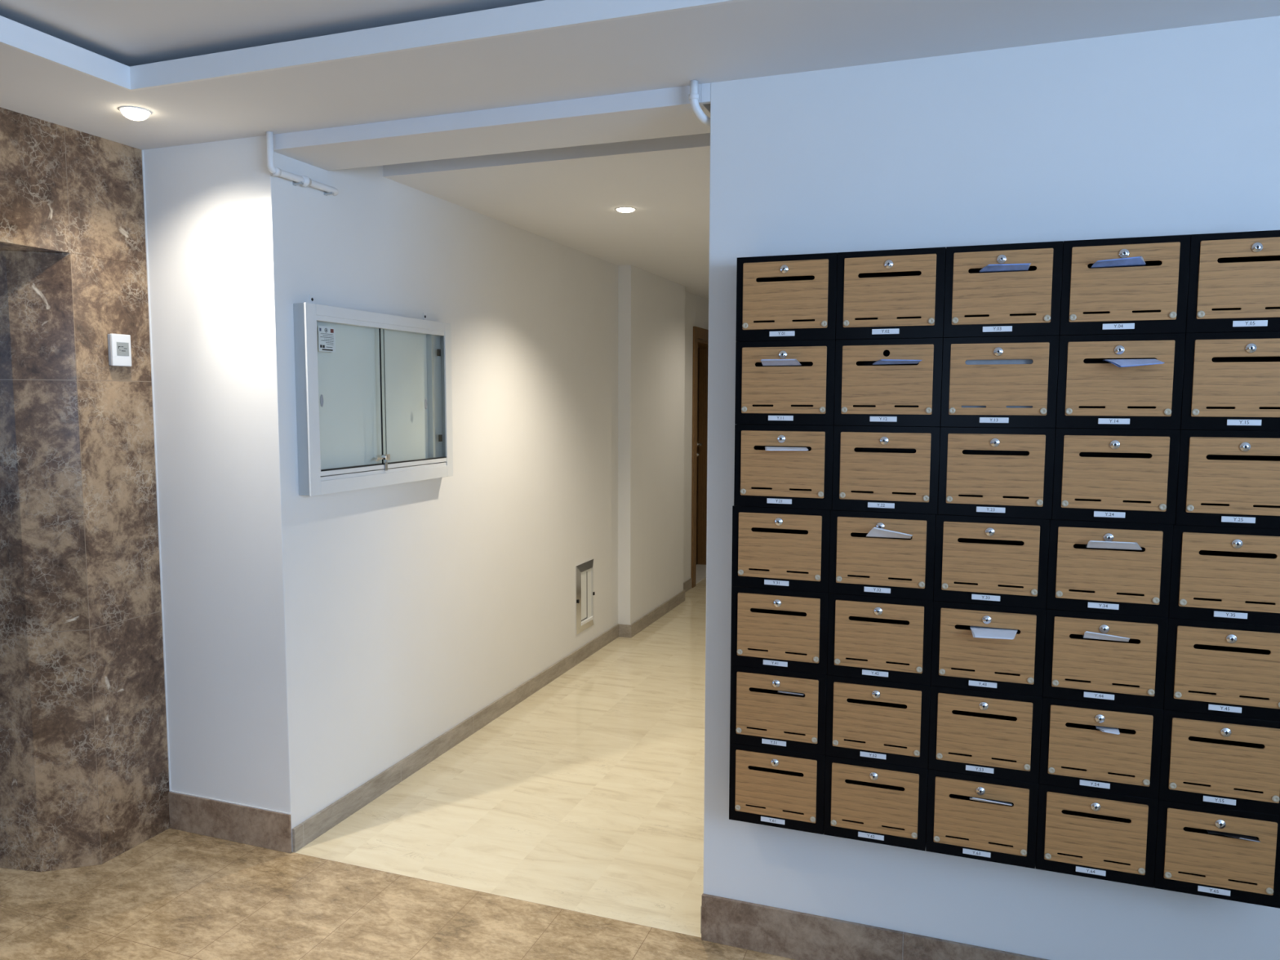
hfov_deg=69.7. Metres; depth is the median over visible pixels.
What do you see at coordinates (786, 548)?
mailbox
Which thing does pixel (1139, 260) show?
letter
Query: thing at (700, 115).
pipe
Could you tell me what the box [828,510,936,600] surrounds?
mailbox
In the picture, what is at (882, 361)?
letter
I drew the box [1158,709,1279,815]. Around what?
mailbox
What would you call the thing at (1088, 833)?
mailbox
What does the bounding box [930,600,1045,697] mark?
mailbox
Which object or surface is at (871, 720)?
mailbox
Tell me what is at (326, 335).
notice sheet
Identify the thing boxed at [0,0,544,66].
ceiling
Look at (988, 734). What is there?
mailbox
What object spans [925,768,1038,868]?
mailbox
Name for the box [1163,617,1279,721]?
mailbox
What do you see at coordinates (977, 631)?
letter
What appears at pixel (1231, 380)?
mailbox
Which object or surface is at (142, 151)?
trim
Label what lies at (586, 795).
floor
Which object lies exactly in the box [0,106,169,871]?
wall
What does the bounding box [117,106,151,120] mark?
recessed light
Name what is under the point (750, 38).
ceiling
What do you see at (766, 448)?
letter
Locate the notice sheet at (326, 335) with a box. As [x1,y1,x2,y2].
[318,325,335,352]
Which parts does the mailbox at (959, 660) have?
number plate, door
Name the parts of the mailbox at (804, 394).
number plate, door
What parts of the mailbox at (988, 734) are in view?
number plate, door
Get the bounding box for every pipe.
[266,131,338,195]
[688,80,710,128]
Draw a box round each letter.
[760,359,802,365]
[764,446,808,450]
[777,690,804,695]
[866,527,912,538]
[872,359,921,364]
[969,796,1012,805]
[970,626,1017,639]
[979,262,1031,272]
[1082,631,1129,641]
[1085,540,1142,550]
[1090,256,1145,268]
[1095,725,1119,734]
[1102,359,1164,367]
[1206,829,1260,842]
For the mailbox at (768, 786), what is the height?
0.221 m
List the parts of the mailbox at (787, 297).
number plate, door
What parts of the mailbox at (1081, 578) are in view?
number plate, door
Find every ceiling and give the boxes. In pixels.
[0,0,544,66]
[0,0,1279,150]
[382,133,710,299]
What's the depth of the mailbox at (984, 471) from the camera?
2.27 m
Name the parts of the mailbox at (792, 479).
number plate, door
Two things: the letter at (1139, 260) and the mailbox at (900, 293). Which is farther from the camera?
the mailbox at (900, 293)
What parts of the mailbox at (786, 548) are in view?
number plate, door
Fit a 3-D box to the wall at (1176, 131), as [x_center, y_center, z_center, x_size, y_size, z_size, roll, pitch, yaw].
[1.968,0.067,2.102,3.718,2.750,0.160,2,5,20]
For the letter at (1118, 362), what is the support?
in the mailbox at (1093, 392)
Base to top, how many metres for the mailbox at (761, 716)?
0.221 m
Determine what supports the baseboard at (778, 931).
attached to the wall at (1176, 131)
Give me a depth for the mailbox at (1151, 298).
2.14 m
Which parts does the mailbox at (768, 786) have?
number plate, door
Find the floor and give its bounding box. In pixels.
[0,577,795,959]
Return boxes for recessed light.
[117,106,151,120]
[615,206,635,212]
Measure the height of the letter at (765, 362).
0.015 m
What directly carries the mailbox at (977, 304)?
on the mailbox at (996, 387)
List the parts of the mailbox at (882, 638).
number plate, door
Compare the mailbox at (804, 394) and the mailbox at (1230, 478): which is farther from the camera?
the mailbox at (804, 394)
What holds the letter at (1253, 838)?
in the mailbox at (1189, 860)
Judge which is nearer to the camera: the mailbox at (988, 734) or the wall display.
the mailbox at (988, 734)
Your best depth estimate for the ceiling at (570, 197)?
3.99 m
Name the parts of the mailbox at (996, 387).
number plate, door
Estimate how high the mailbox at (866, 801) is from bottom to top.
0.221 m
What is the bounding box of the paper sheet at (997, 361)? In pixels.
[961,359,1032,408]
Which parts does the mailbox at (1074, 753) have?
number plate, door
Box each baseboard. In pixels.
[292,577,692,852]
[701,893,1048,959]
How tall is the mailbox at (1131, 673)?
0.221 m
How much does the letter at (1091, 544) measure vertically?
0.023 m
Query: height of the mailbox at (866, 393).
0.221 m
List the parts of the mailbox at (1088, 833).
number plate, door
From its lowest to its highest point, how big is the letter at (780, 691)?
0.007 m
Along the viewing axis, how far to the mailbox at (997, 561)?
2.29 m
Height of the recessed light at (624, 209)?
0.014 m
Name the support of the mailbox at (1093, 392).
on the mailbox at (1116, 475)
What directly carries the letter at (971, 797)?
in the mailbox at (957, 825)
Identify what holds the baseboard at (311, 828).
attached to the wall at (314, 645)
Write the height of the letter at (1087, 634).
0.022 m
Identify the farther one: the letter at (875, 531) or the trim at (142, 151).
the trim at (142, 151)
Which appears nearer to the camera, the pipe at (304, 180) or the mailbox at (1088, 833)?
the mailbox at (1088, 833)
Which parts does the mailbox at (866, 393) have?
number plate, door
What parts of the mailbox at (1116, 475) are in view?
number plate, door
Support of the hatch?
attached to the wall at (314, 645)
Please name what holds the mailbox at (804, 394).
on the mailbox at (792, 479)
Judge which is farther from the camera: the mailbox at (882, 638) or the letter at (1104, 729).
the mailbox at (882, 638)
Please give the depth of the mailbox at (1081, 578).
2.20 m
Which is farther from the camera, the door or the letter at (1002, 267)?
the door
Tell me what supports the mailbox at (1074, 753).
attached to the wall at (1176, 131)
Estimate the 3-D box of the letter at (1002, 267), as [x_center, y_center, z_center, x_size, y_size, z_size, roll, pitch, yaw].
[0.881,-0.512,2.219,0.114,0.013,0.059,2,5,20]
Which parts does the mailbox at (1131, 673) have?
number plate, door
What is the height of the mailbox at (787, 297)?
0.221 m
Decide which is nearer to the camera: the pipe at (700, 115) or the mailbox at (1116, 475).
the mailbox at (1116, 475)
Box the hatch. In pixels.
[575,559,595,635]
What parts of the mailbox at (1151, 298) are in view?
number plate, door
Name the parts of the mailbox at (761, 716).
number plate, door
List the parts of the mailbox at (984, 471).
number plate, door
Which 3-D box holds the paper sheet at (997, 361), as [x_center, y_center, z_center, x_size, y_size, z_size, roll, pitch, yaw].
[0.881,-0.215,2.264,0.190,0.165,0.001,2,5,20]
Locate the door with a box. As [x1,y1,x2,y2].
[691,326,708,587]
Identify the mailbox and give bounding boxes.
[728,742,825,834]
[729,665,826,755]
[730,586,828,675]
[731,505,830,592]
[733,424,833,510]
[734,339,835,425]
[735,252,837,342]
[823,755,928,851]
[825,675,930,768]
[826,592,933,685]
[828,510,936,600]
[831,425,940,514]
[833,337,942,426]
[835,247,946,339]
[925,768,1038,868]
[928,685,1042,783]
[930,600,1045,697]
[933,514,1049,608]
[937,426,1055,519]
[940,335,1059,427]
[943,240,1063,337]
[1035,782,1158,888]
[1038,697,1163,799]
[1042,608,1168,709]
[1045,519,1173,617]
[1051,427,1180,524]
[1055,333,1185,429]
[1059,234,1191,335]
[1153,799,1279,908]
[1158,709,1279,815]
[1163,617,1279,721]
[1168,524,1279,626]
[1175,429,1279,528]
[1180,331,1279,431]
[1185,230,1279,333]
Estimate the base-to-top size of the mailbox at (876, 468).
0.221 m
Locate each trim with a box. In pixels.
[0,0,748,91]
[141,150,290,814]
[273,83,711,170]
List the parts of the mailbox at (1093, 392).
number plate, door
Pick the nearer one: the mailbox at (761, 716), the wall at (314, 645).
the mailbox at (761, 716)
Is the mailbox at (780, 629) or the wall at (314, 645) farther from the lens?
the wall at (314, 645)
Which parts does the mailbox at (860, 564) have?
number plate, door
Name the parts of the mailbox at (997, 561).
number plate, door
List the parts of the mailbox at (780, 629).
number plate, door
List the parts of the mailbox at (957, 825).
number plate, door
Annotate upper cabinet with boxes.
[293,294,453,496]
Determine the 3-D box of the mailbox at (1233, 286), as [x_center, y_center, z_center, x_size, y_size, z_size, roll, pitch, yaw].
[1.396,-0.448,2.107,0.264,0.221,0.136,2,5,20]
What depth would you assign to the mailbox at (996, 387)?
2.25 m
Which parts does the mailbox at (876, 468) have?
number plate, door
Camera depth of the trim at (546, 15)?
2.34 m
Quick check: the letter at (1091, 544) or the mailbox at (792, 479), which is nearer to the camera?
the letter at (1091, 544)
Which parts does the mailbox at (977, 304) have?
number plate, door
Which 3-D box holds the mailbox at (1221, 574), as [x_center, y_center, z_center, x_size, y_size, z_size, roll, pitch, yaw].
[1.390,0.215,2.166,0.264,0.221,0.136,2,5,20]
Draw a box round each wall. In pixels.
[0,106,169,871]
[143,135,708,845]
[703,15,1279,959]
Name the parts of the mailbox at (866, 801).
number plate, door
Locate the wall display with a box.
[107,333,131,366]
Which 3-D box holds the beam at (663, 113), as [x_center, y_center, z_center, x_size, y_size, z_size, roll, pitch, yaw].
[-0.472,-1.238,2.946,1.527,0.292,0.295,2,5,20]
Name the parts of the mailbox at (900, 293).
number plate, door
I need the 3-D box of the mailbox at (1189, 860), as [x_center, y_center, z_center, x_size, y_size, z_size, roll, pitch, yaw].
[1.388,0.877,2.224,0.264,0.221,0.136,2,5,20]
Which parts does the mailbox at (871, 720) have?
number plate, door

